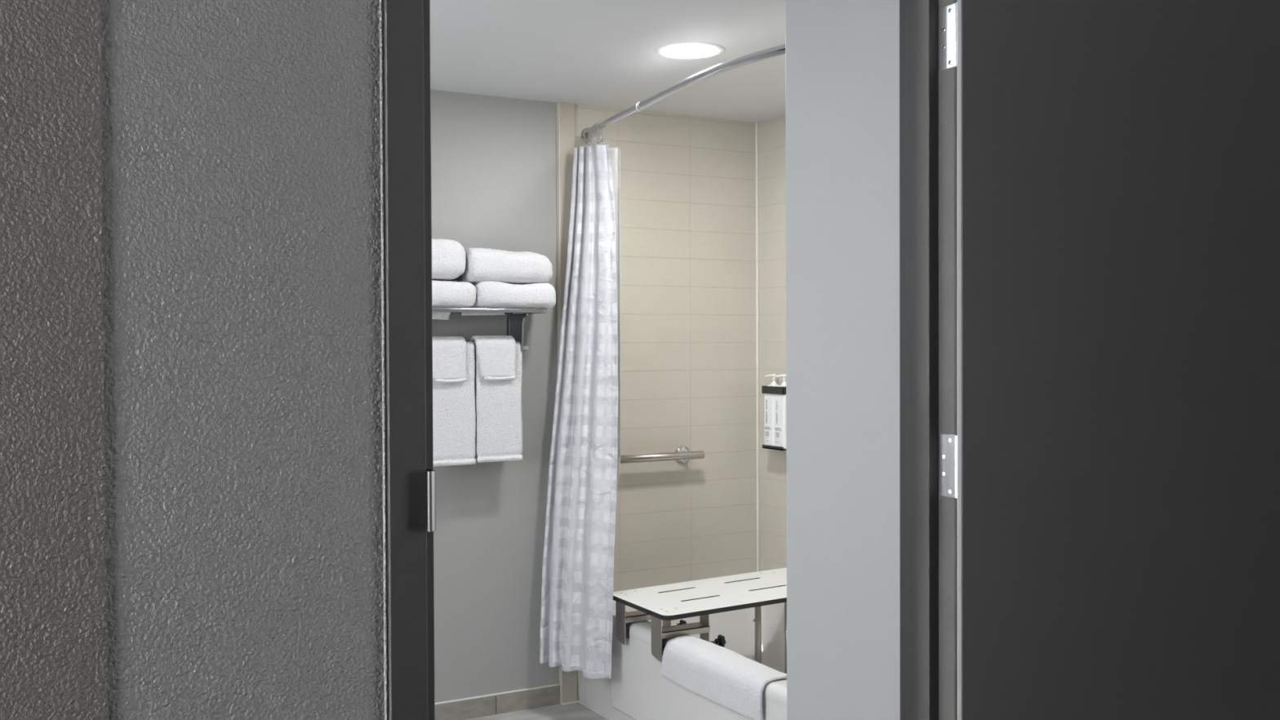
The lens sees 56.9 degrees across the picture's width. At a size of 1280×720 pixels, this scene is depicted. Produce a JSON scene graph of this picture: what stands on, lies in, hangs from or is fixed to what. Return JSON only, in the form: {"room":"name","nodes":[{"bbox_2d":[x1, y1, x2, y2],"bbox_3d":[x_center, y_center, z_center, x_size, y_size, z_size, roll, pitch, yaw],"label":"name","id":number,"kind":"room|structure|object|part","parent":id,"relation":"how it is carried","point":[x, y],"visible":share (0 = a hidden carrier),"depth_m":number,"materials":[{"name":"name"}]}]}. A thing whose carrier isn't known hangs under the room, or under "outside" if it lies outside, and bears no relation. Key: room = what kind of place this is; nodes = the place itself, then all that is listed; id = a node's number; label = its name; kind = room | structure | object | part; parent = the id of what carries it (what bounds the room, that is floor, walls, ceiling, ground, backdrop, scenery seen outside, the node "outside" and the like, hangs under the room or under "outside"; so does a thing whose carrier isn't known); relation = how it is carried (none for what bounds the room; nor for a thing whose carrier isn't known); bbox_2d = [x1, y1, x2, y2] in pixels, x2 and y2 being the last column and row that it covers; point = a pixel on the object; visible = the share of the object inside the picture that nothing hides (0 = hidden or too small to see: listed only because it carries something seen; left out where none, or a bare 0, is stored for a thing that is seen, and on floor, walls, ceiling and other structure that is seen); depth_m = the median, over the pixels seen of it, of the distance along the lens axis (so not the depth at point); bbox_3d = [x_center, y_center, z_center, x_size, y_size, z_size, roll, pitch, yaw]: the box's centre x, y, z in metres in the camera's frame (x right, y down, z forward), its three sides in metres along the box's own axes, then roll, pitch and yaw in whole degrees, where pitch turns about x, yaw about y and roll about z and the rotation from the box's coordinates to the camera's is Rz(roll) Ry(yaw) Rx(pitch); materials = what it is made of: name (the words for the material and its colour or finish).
{"room":"hotel room","nodes":[
{"label":"hotel room","id":0,"kind":"room"},
{"bbox_2d":[0,0,107,719],"bbox_3d":[-1.277,0.131,0.990,1.515,2.420,0.001,-1,1,-29],"label":"wall pier","id":1,"kind":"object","parent":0,"point":[53,615],"visible":1,"depth_m":1.33,"materials":[{"name":"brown paint"}]},
{"bbox_2d":[100,0,384,719],"bbox_3d":[-2.146,0.140,0.583,9.200,2.420,0.124,-1,1,-29],"label":"wall","id":2,"kind":"structure","parent":0,"point":[241,139],"depth_m":1.43,"materials":[{"name":"grey paint"}]},
{"bbox_2d":[379,0,957,719],"bbox_3d":[0.094,0.281,1.803,1.018,2.085,0.153,-1,1,-29],"label":"door frame","id":3,"kind":"structure","parent":2,"relation":"attached to","point":[928,234],"depth_m":1.97,"materials":[{"name":"grey paint"}]},
{"bbox_3d":[-0.277,0.181,1.539,0.013,0.078,0.050,-1,1,-29],"label":"strike plate","id":4,"kind":"part","parent":3,"relation":"part of","materials":[{"name":"grey metal"}]},
{"bbox_2d":[939,0,1279,719],"bbox_3d":[0.945,0.302,1.827,0.938,2.020,0.076,0,1,17],"label":"door","id":5,"kind":"structure","parent":3,"relation":"attached to","point":[1112,464],"depth_m":1.85,"materials":[{"name":"black laminate"}]},
{"bbox_2d":[465,702,607,719],"bbox_3d":[-0.365,1.369,3.033,3.497,0.120,2.664,-1,1,-29],"label":"floor","id":6,"kind":"structure","parent":0,"point":[575,711],"depth_m":4.30,"materials":[{"name":"grey tile"}]},
{"bbox_2d":[577,600,786,719],"bbox_3d":[0.483,1.098,3.988,0.840,0.387,1.516,-1,1,-29],"label":"bathtub","id":7,"kind":"object","parent":6,"relation":"on","point":[637,689],"visible":0.12,"depth_m":4.08,"materials":[{"name":"white ceramic"}]},
{"bbox_3d":[0.173,1.098,3.700,0.016,0.294,1.172,-1,1,-29],"label":"apron panel","id":8,"kind":"part","parent":7,"relation":"part of","materials":[{"name":"white ceramic"}]},
{"bbox_2d":[613,567,786,673],"bbox_3d":[0.354,1.013,4.169,0.849,0.433,0.412,-1,1,-29],"label":"seat","id":9,"kind":"object","parent":7,"relation":"on","point":[701,598],"visible":0.81,"depth_m":4.06,"materials":[{"name":"white plastic"}]},
{"bbox_3d":[-0.067,0.904,4.073,0.004,0.144,0.066,-1,1,-29],"label":"plate","id":10,"kind":"part","parent":9,"relation":"part of","materials":[{"name":"silver metal"}]},
{"bbox_3d":[0.054,0.907,3.854,0.004,0.144,0.066,-1,1,-29],"label":"plate","id":11,"kind":"part","parent":9,"relation":"part of","materials":[{"name":"silver metal"}]},
{"bbox_3d":[0.095,0.891,4.159,0.004,0.128,0.055,-1,1,-29],"label":"plate","id":12,"kind":"part","parent":9,"relation":"part of","materials":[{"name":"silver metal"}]},
{"bbox_3d":[0.152,0.943,4.194,0.018,0.040,0.044,-1,1,-29],"label":"clamp knob","id":13,"kind":"part","parent":9,"relation":"part of","materials":[{"name":"black plastic"}]},
{"bbox_3d":[0.215,0.893,3.940,0.004,0.128,0.055,-1,1,-29],"label":"plate","id":14,"kind":"part","parent":9,"relation":"part of","materials":[{"name":"silver metal"}]},
{"bbox_3d":[0.273,0.946,3.975,0.018,0.040,0.044,-1,1,-29],"label":"clamp knob","id":15,"kind":"part","parent":9,"relation":"part of","materials":[{"name":"black plastic"}]},
{"bbox_3d":[0.428,1.012,4.287,0.024,0.391,0.024,-1,1,-29],"label":"leg","id":16,"kind":"part","parent":9,"relation":"part of","materials":[{"name":"silver metal"}]},
{"bbox_3d":[0.516,1.014,4.123,0.024,0.391,0.024,-1,1,-29],"label":"leg","id":17,"kind":"part","parent":9,"relation":"part of","materials":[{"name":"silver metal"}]},
{"bbox_2d":[661,635,786,719],"bbox_3d":[0.272,0.969,3.624,0.166,0.148,0.570,-1,1,-29],"label":"bath mat","id":18,"kind":"object","parent":7,"relation":"on","point":[729,679],"visible":0.94,"depth_m":3.56,"materials":[{"name":"white fabric"}]},
{"bbox_2d":[431,89,756,702],"bbox_3d":[-0.978,0.171,4.120,3.497,2.248,0.142,-1,1,-29],"label":"wall","id":19,"kind":"structure","parent":0,"point":[687,184],"depth_m":4.55,"materials":[{"name":"beige tile"}]},
{"bbox_2d":[431,306,546,351],"bbox_3d":[-0.635,-0.102,4.114,0.616,0.156,0.216,-1,1,-29],"label":"towel rack","id":20,"kind":"object","parent":19,"relation":"attached to","point":[515,317],"visible":0.51,"depth_m":4.16,"materials":[{"name":"silver metal"}]},
{"bbox_2d":[431,280,475,319],"bbox_3d":[-0.744,-0.206,4.036,0.340,0.139,0.196,-1,1,-29],"label":"folded towel","id":21,"kind":"object","parent":20,"relation":"on","point":[444,293],"visible":0.33,"depth_m":4.00,"materials":[{"name":"white fabric"}]},
{"bbox_2d":[431,238,466,280],"bbox_3d":[-0.753,-0.343,4.031,0.300,0.139,0.189,-1,1,-29],"label":"folded towel","id":22,"kind":"object","parent":21,"relation":"on","point":[448,256],"visible":0.46,"depth_m":3.99,"materials":[{"name":"white fabric"}]},
{"bbox_2d":[432,341,475,466],"bbox_3d":[-0.673,0.151,4.103,0.206,0.429,0.047,-1,1,-29],"label":"hand towel","id":23,"kind":"object","parent":20,"relation":"hanging from","point":[454,415],"visible":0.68,"depth_m":4.10,"materials":[{"name":"white fabric"}]},
{"bbox_2d":[432,336,466,382],"bbox_3d":[-0.681,0.007,4.097,0.148,0.176,0.079,-1,1,-29],"label":"washcloth","id":24,"kind":"object","parent":23,"relation":"on","point":[449,353],"visible":0.78,"depth_m":4.07,"materials":[{"name":"white fabric"}]},
{"bbox_3d":[-0.629,-0.172,4.104,0.614,0.017,0.194,-1,1,-29],"label":"rail","id":25,"kind":"part","parent":20,"relation":"part of","materials":[{"name":"silver metal"}]},
{"bbox_2d":[474,341,522,462],"bbox_3d":[-0.505,0.146,4.196,0.177,0.424,0.048,-1,1,-29],"label":"hand towel","id":26,"kind":"object","parent":20,"relation":"hanging from","point":[498,403],"visible":0.85,"depth_m":4.18,"materials":[{"name":"white fabric"}]},
{"bbox_2d":[470,335,515,380],"bbox_3d":[-0.521,0.003,4.185,0.151,0.180,0.079,-1,1,-29],"label":"washcloth","id":27,"kind":"object","parent":26,"relation":"on","point":[496,354],"visible":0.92,"depth_m":4.16,"materials":[{"name":"white fabric"}]},
{"bbox_3d":[-0.480,-0.113,4.320,0.018,0.117,0.006,-1,1,-29],"label":"wall plate","id":28,"kind":"part","parent":20,"relation":"part of","materials":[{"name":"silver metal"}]},
{"bbox_2d":[461,280,555,315],"bbox_3d":[-0.476,-0.216,4.183,0.335,0.120,0.195,-1,1,-29],"label":"folded towel","id":29,"kind":"object","parent":20,"relation":"on","point":[489,294],"visible":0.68,"depth_m":4.10,"materials":[{"name":"white fabric"}]},
{"bbox_2d":[456,248,552,284],"bbox_3d":[-0.478,-0.330,4.183,0.321,0.120,0.189,-1,1,-29],"label":"folded towel","id":30,"kind":"object","parent":29,"relation":"on","point":[482,264],"visible":0.8,"depth_m":4.10,"materials":[{"name":"white fabric"}]},
{"bbox_2d":[435,683,559,719],"bbox_3d":[-1.388,1.264,3.834,2.481,0.074,0.012,-1,1,-29],"label":"baseboard","id":31,"kind":"structure","parent":19,"relation":"attached to","point":[479,706],"depth_m":4.31,"materials":[{"name":"beige tile"}]},
{"bbox_2d":[555,102,577,704],"bbox_3d":[-0.274,0.164,4.427,0.066,2.248,0.024,-1,1,-29],"label":"trim","id":32,"kind":"structure","parent":19,"relation":"attached to","point":[565,111],"depth_m":4.40,"materials":[{"name":"beige tile"}]},
{"bbox_2d":[562,700,578,705],"bbox_3d":[-0.258,1.286,4.434,0.074,0.005,0.006,-1,1,-29],"label":"trim","id":33,"kind":"structure","parent":19,"relation":"attached to","point":[573,702],"depth_m":4.43,"materials":[{"name":"white"}]},
{"bbox_2d":[619,445,704,463],"bbox_3d":[0.018,0.376,4.548,0.500,0.069,0.074,-1,1,-29],"label":"grab bar","id":34,"kind":"object","parent":19,"relation":"attached to","point":[682,455],"visible":0.54,"depth_m":4.56,"materials":[{"name":"silver metal"}]},
{"bbox_2d":[580,44,785,144],"bbox_3d":[0.097,-0.836,3.755,0.112,0.062,1.527,-1,1,-24],"label":"shower rod","id":35,"kind":"object","parent":19,"relation":"attached to","point":[777,51],"visible":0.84,"depth_m":3.52,"materials":[{"name":"silver metal"}]},
{"bbox_2d":[589,126,598,145],"bbox_3d":[-0.171,-0.828,4.373,0.040,0.076,0.011,-1,1,-43],"label":"curtain hook","id":36,"kind":"object","parent":35,"relation":"hanging from","point":[591,126],"visible":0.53,"depth_m":4.36,"materials":[{"name":"white plastic"}]},
{"bbox_2d":[591,126,599,144],"bbox_3d":[-0.164,-0.828,4.353,0.040,0.076,0.013,-1,1,-43],"label":"curtain hook","id":37,"kind":"object","parent":35,"relation":"hanging from","point":[592,126],"visible":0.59,"depth_m":4.34,"materials":[{"name":"white plastic"}]},
{"bbox_2d":[592,124,600,144],"bbox_3d":[-0.158,-0.827,4.332,0.040,0.076,0.016,-1,1,-44],"label":"curtain hook","id":38,"kind":"object","parent":35,"relation":"hanging from","point":[594,124],"visible":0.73,"depth_m":4.32,"materials":[{"name":"white plastic"}]},
{"bbox_2d":[593,124,602,143],"bbox_3d":[-0.152,-0.827,4.311,0.040,0.076,0.019,-1,1,-44],"label":"curtain hook","id":39,"kind":"object","parent":35,"relation":"hanging from","point":[595,124],"visible":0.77,"depth_m":4.30,"materials":[{"name":"white plastic"}]},
{"bbox_2d":[595,122,604,142],"bbox_3d":[-0.146,-0.827,4.290,0.039,0.076,0.024,-1,1,-29],"label":"curtain hook","id":40,"kind":"object","parent":35,"relation":"hanging from","point":[597,122],"visible":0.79,"depth_m":4.28,"materials":[{"name":"white plastic"}]},
{"bbox_2d":[539,143,620,679],"bbox_3d":[-0.174,0.162,4.238,0.230,1.892,0.373,-1,1,-44],"label":"shower curtain","id":41,"kind":"object","parent":40,"relation":"hanging from","point":[576,615],"visible":1,"depth_m":4.25,"materials":[{"name":"white fabric"}]},
{"bbox_2d":[597,120,606,141],"bbox_3d":[-0.137,-0.826,4.259,0.039,0.076,0.026,-1,1,-29],"label":"curtain hook","id":42,"kind":"object","parent":35,"relation":"hanging from","point":[599,121],"visible":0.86,"depth_m":4.25,"materials":[{"name":"white plastic"}]},
{"bbox_2d":[755,122,759,571],"bbox_3d":[0.480,-0.030,4.835,0.009,1.878,0.009,-1,1,-29],"label":"trim","id":43,"kind":"structure","parent":19,"relation":"attached to","point":[757,123],"depth_m":4.83,"materials":[{"name":"white"}]},
{"bbox_2d":[577,700,611,719],"bbox_3d":[0.131,1.293,3.795,0.008,0.006,1.514,-1,1,-29],"label":"trim","id":44,"kind":"structure","parent":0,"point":[579,701],"depth_m":4.33,"materials":[{"name":"white metal"}]},
{"bbox_2d":[430,0,785,122],"bbox_3d":[-0.456,-0.989,3.023,3.617,0.100,2.544,-1,1,-29],"label":"ceiling","id":45,"kind":"structure","parent":0,"point":[602,53],"depth_m":3.64,"materials":[{"name":"white paint"}]},
{"bbox_2d":[654,41,724,59],"bbox_3d":[0.154,-0.947,3.630,0.216,0.007,0.216,-1,1,-29],"label":"recessed light","id":46,"kind":"object","parent":45,"relation":"in","point":[682,50],"visible":1,"depth_m":3.61,"materials":[{"name":"white metal"}]},
{"bbox_2d":[757,115,786,571],"bbox_3d":[0.930,0.163,4.155,0.120,2.248,1.638,-1,1,-29],"label":"wall","id":47,"kind":"structure","parent":0,"point":[771,132],"depth_m":4.75,"materials":[{"name":"beige tile"}]},
{"bbox_2d":[761,385,786,450],"bbox_3d":[0.548,0.227,4.662,0.063,0.248,0.142,-1,1,-29],"label":"bracket","id":48,"kind":"object","parent":47,"relation":"attached to","point":[765,389],"visible":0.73,"depth_m":4.64,"materials":[{"name":"grey metal"}]},
{"bbox_2d":[764,373,778,445],"bbox_3d":[0.531,0.200,4.696,0.058,0.289,0.075,-1,1,-29],"label":"pump bottle","id":49,"kind":"object","parent":48,"relation":"on","point":[769,398],"visible":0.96,"depth_m":4.68,"materials":[{"name":"white plastic"}]},
{"bbox_3d":[0.548,0.229,4.662,0.063,0.246,0.140,-1,1,-29],"label":"plate","id":50,"kind":"part","parent":48,"relation":"part of","materials":[{"name":"grey metal"}]},
{"bbox_2d":[774,374,786,448],"bbox_3d":[0.565,0.201,4.634,0.058,0.289,0.075,-1,1,-29],"label":"pump bottle","id":51,"kind":"object","parent":48,"relation":"in","point":[780,399],"visible":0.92,"depth_m":4.61,"materials":[{"name":"white plastic"}]},
{"bbox_2d":[785,0,900,719],"bbox_3d":[0.645,0.185,2.695,0.125,2.248,0.883,-1,1,-29],"label":"wall","id":52,"kind":"structure","parent":0,"point":[842,56],"depth_m":2.84,"materials":[{"name":"paint"}]}
]}

